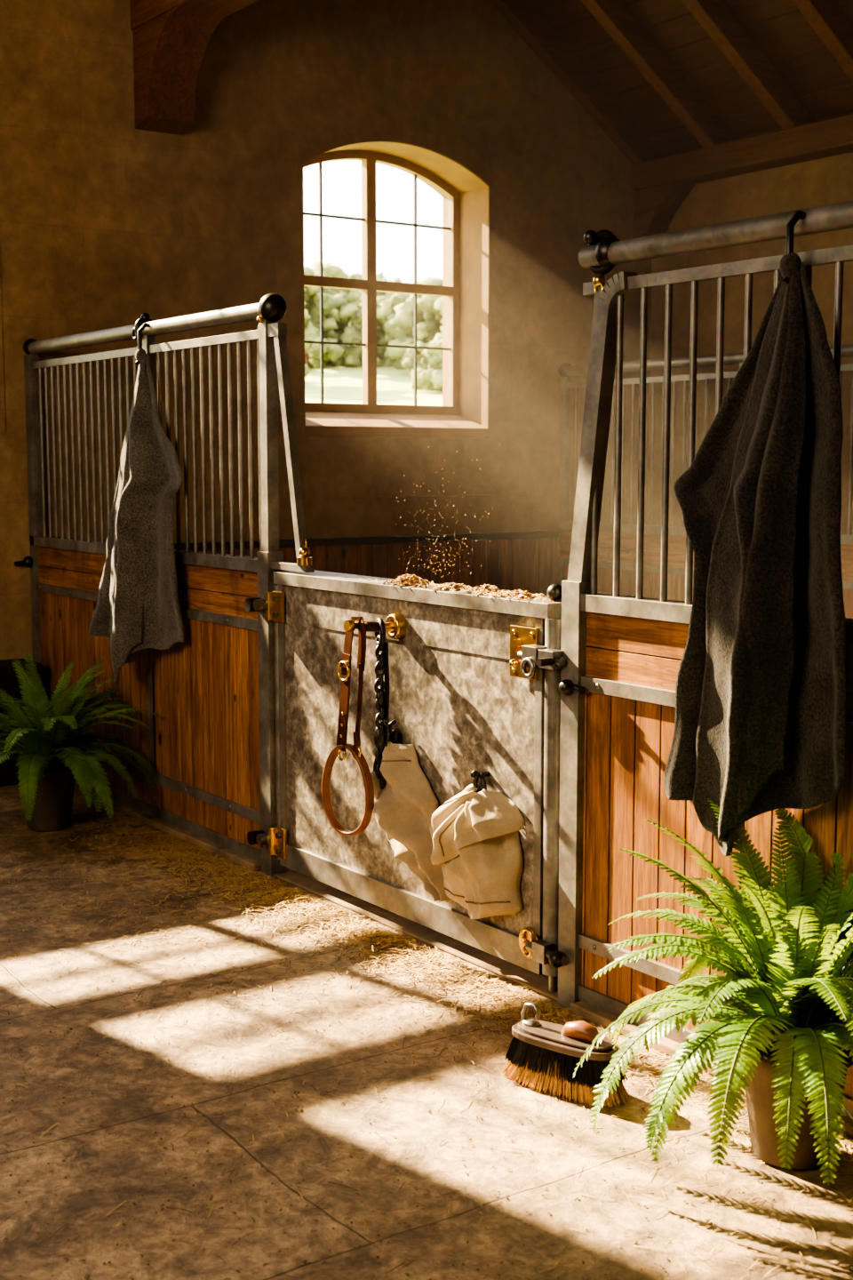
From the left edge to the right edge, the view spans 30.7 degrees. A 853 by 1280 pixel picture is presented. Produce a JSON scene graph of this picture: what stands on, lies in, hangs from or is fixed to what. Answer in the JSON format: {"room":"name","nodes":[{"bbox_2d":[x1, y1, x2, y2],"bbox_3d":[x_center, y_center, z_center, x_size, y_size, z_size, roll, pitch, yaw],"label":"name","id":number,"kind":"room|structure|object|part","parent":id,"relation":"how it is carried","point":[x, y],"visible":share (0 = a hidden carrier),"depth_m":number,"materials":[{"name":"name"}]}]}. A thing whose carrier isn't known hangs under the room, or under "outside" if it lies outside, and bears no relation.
{"room":"farm building","nodes":[
{"label":"farm building","id":0,"kind":"room"},
{"bbox_2d":[15,763,75,831],"bbox_3d":[-1.716,0.709,7.052,0.284,0.288,0.284,-5,8,-35],"label":"pot","id":1,"kind":"object","parent":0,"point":[52,808],"depth_m":6.97,"materials":[{"name":"brown ceramic"}]},
{"bbox_2d":[0,0,652,660],"bbox_3d":[-2.595,-2.893,7.888,10.300,7.355,0.500,-5,8,-35],"label":"wall","id":2,"kind":"structure","parent":0,"point":[106,222],"depth_m":8.80,"materials":[{"name":"beige paint"}]},
{"bbox_2d":[129,0,257,135],"bbox_3d":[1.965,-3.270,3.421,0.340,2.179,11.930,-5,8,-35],"label":"bracket","id":3,"kind":"structure","parent":2,"relation":"attached to","point":[171,37],"depth_m":8.16,"materials":[{"name":"brown wood"}]},
{"bbox_2d":[174,530,559,595],"bbox_3d":[-0.576,-0.017,9.298,3.500,1.180,0.048,-5,8,-35],"label":"trim kickboard","id":4,"kind":"structure","parent":2,"relation":"attached to","point":[529,559],"depth_m":9.73,"materials":[{"name":"brown wood"}]},
{"bbox_2d":[303,150,459,415],"bbox_3d":[-0.355,-2.213,9.652,1.348,1.595,0.060,-5,8,-35],"label":"window","id":5,"kind":"structure","parent":2,"relation":"in","point":[369,284],"depth_m":9.68,"materials":[{"name":"paint"}]},
{"bbox_2d":[304,162,451,405],"bbox_3d":[-0.355,-2.196,9.653,1.270,1.450,0.014,-5,8,-35],"label":"bars","id":6,"kind":"object","parent":5,"relation":"attached to","point":[320,214],"visible":0.82,"depth_m":9.61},
{"bbox_2d":[276,113,511,438],"bbox_3d":[-0.164,-2.181,9.380,1.690,1.903,0.026,-5,8,-35],"label":"stone surround","id":7,"kind":"object","parent":2,"relation":"attached to","point":[372,126],"visible":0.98,"depth_m":9.22,"materials":[{"name":"stone"}]},
{"bbox_2d":[303,140,489,428],"bbox_3d":[-0.249,-2.144,9.506,1.350,1.700,0.311,-5,8,-35],"label":"window reveal","id":8,"kind":"structure","parent":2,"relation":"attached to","point":[474,192],"depth_m":9.84,"materials":[{"name":"paint"}]},
{"bbox_2d":[304,411,489,438],"bbox_3d":[-0.300,-1.335,9.673,1.350,0.155,0.512,-5,8,-35],"label":"sill","id":9,"kind":"structure","parent":2,"relation":"attached to","point":[317,423],"depth_m":9.52,"materials":[{"name":"stone"}]},
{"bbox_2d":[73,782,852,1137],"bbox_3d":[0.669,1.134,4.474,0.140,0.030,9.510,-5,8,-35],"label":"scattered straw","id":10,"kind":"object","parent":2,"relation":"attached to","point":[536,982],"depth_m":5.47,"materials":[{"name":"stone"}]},
{"bbox_2d":[632,113,852,238],"bbox_3d":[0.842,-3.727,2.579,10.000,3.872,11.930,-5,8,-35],"label":"ceiling beam","id":11,"kind":"structure","parent":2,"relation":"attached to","point":[660,186],"depth_m":9.71,"materials":[{"name":"brown wood"}]},
{"bbox_2d":[0,784,852,1279],"bbox_3d":[0.785,1.440,3.252,10.600,0.300,12.730,-5,8,-35],"label":"floor","id":12,"kind":"structure","parent":0,"point":[131,1114],"depth_m":3.88,"materials":[{"name":"concrete"}]},
{"bbox_2d":[0,658,42,786],"bbox_3d":[-2.376,0.442,7.929,0.790,0.620,0.265,-5,8,-35],"label":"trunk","id":13,"kind":"object","parent":12,"relation":"on","point":[9,682],"visible":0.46,"depth_m":7.96,"materials":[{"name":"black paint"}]},
{"bbox_2d":[0,651,159,831],"bbox_3d":[-1.750,0.463,6.982,0.943,0.793,1.095,-4,8,-31],"label":"potted fern","id":14,"kind":"object","parent":12,"relation":"on","point":[46,736],"visible":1,"depth_m":6.93,"materials":[{"name":"green plant"}]},
{"bbox_2d":[14,293,314,876],"bbox_3d":[-1.285,-0.309,7.048,0.176,2.312,2.850,-5,8,-35],"label":"panel","id":15,"kind":"object","parent":12,"relation":"on","point":[210,750],"visible":0.78,"depth_m":6.72,"materials":[{"name":"metal"}]},
{"bbox_2d":[88,322,183,684],"bbox_3d":[-1.314,-0.597,6.888,0.241,1.589,0.808,-5,8,-35],"label":"blanket","id":16,"kind":"object","parent":15,"relation":"hanging from","point":[138,607],"visible":1,"depth_m":6.76,"materials":[{"name":"grey fabric"}]},
{"bbox_2d":[244,570,569,992],"bbox_3d":[-0.081,0.389,5.478,0.270,1.273,1.943,-5,8,-35],"label":"gate","id":17,"kind":"object","parent":12,"relation":"on","point":[475,680],"visible":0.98,"depth_m":5.31,"materials":[{"name":"metal"}]},
{"bbox_2d":[344,613,407,639],"bbox_3d":[-0.182,-0.042,5.343,0.221,0.090,0.090,-5,8,-35],"label":"peg","id":18,"kind":"object","parent":17,"relation":"attached to","point":[396,625],"visible":0.99,"depth_m":5.36,"materials":[{"name":"gold metal"}]},
{"bbox_2d":[321,616,374,836],"bbox_3d":[-0.282,0.299,5.390,0.053,0.776,0.247,-6,9,-44],"label":"halter","id":19,"kind":"object","parent":18,"relation":"hanging from","point":[356,749],"visible":1,"depth_m":5.36,"materials":[{"name":"brown leather"}]},
{"bbox_2d":[373,617,389,789],"bbox_3d":[-0.161,0.241,5.391,0.049,0.640,0.088,-5,8,-35],"label":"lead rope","id":20,"kind":"object","parent":18,"relation":"hanging from","point":[381,697],"visible":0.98,"depth_m":5.37,"materials":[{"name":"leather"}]},
{"bbox_2d":[361,720,451,901],"bbox_3d":[-0.101,0.576,5.343,0.176,0.572,0.446,-5,8,-35],"label":"bag","id":21,"kind":"object","parent":17,"relation":"attached to","point":[404,809],"visible":0.88,"depth_m":5.30,"materials":[{"name":"fabric"}]},
{"bbox_2d":[343,573,554,602],"bbox_3d":[0.054,-0.194,5.287,0.189,0.043,1.252,-5,8,-35],"label":"wood shavings","id":22,"kind":"object","parent":17,"relation":"on","point":[408,579],"visible":0.98,"depth_m":5.12},
{"bbox_2d":[360,444,507,577],"bbox_3d":[0.010,-0.441,5.307,0.296,0.452,0.858,-5,8,-35],"label":"dust motes","id":23,"kind":"object","parent":22,"relation":"on","point":[500,444],"visible":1,"depth_m":5.31,"materials":[{"name":"plant"}]},
{"bbox_2d":[429,770,524,919],"bbox_3d":[0.114,0.659,5.025,0.206,0.479,0.422,-5,8,-35],"label":"bag","id":24,"kind":"object","parent":17,"relation":"hanging from","point":[475,835],"visible":1,"depth_m":4.93,"materials":[{"name":"fabric"}]},
{"bbox_2d":[0,795,852,1279],"bbox_3d":[-1.006,1.087,4.840,3.170,0.038,6.895,-5,8,-35],"label":"straw","id":25,"kind":"object","parent":12,"relation":"on","point":[325,907],"visible":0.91,"depth_m":5.25,"materials":[{"name":"beige plant"}]},
{"bbox_2d":[502,1002,630,1107],"bbox_3d":[0.368,1.084,4.119,0.380,0.207,0.161,5,8,39],"label":"brush","id":26,"kind":"object","parent":12,"relation":"on","point":[538,1051],"depth_m":4.07,"materials":[{"name":"brown wood"}]},
{"bbox_3d":[0.357,1.016,4.124,0.254,0.073,0.052,6,9,41],"label":"handle","id":27,"kind":"part","parent":26,"relation":"part of","materials":[{"name":"brown wood"}]},
{"bbox_2d":[558,344,852,618],"bbox_3d":[3.606,-0.239,6.394,0.100,2.263,9.530,-5,8,-35],"label":"partition","id":28,"kind":"object","parent":12,"relation":"on","point":[676,562],"depth_m":9.57,"materials":[{"name":"wood"}]},
{"bbox_2d":[558,200,852,1118],"bbox_3d":[1.915,0.204,2.570,0.119,2.310,5.156,-5,8,-35],"label":"panel","id":29,"kind":"object","parent":12,"relation":"on","point":[623,654],"visible":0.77,"depth_m":4.42,"materials":[{"name":"metal"}]},
{"bbox_2d":[664,210,847,855],"bbox_3d":[0.800,-0.247,3.875,0.248,1.600,0.592,-5,8,-35],"label":"blanket","id":30,"kind":"object","parent":29,"relation":"hanging from","point":[761,686],"visible":1,"depth_m":3.79,"materials":[{"name":"grey fabric"}]},
{"bbox_2d":[572,798,852,1185],"bbox_3d":[0.740,0.822,3.591,0.731,0.851,1.036,-5,8,-35],"label":"potted fern","id":31,"kind":"object","parent":12,"relation":"on","point":[787,960],"visible":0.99,"depth_m":3.58,"materials":[{"name":"green plant"}]},
{"bbox_2d":[528,0,852,157],"bbox_3d":[0.785,-4.048,2.624,10.600,3.823,12.730,-5,8,-35],"label":"ceiling","id":32,"kind":"structure","parent":0,"point":[781,31],"depth_m":9.35,"materials":[{"name":"brown wood"}]},
{"bbox_2d":[488,0,852,164],"bbox_3d":[0.667,-4.034,2.795,10.000,3.715,11.320,-5,8,-35],"label":"rafters","id":33,"kind":"object","parent":32,"relation":"attached to","point":[827,18],"visible":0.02,"depth_m":9.34,"materials":[{"name":"brown wood"}]},
{"bbox_2d":[648,152,852,564],"bbox_3d":[4.921,-0.946,6.072,0.300,3.900,12.430,-5,8,-35],"label":"wall","id":34,"kind":"structure","parent":0,"point":[826,180],"depth_m":9.90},
{"bbox_2d":[744,1037,852,1170],"bbox_3d":[0.876,1.091,3.712,0.284,0.288,0.284,-5,8,-35],"label":"pot","id":35,"kind":"object","parent":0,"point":[760,1100],"depth_m":3.63,"materials":[{"name":"brown ceramic"}]},
{"label":"outside","id":36,"kind":"structure","parent":0,"visible":0},
{"bbox_2d":[304,360,442,406],"bbox_3d":[-12.760,-11.008,75.471,146.400,9.030,122.400,-5,8,-35],"label":"meadow","id":37,"kind":"structure","parent":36,"point":[341,384],"depth_m":66.60,"materials":[{"name":"green plant"}]},
{"bbox_2d":[304,260,442,391],"bbox_3d":[-2.002,-16.069,79.082,29.208,8.536,30.602,-5,8,-35],"label":"trees","id":38,"kind":"object","parent":37,"relation":"on","point":[342,308],"visible":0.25,"depth_m":74.66,"materials":[{"name":"green plant"}]}
]}

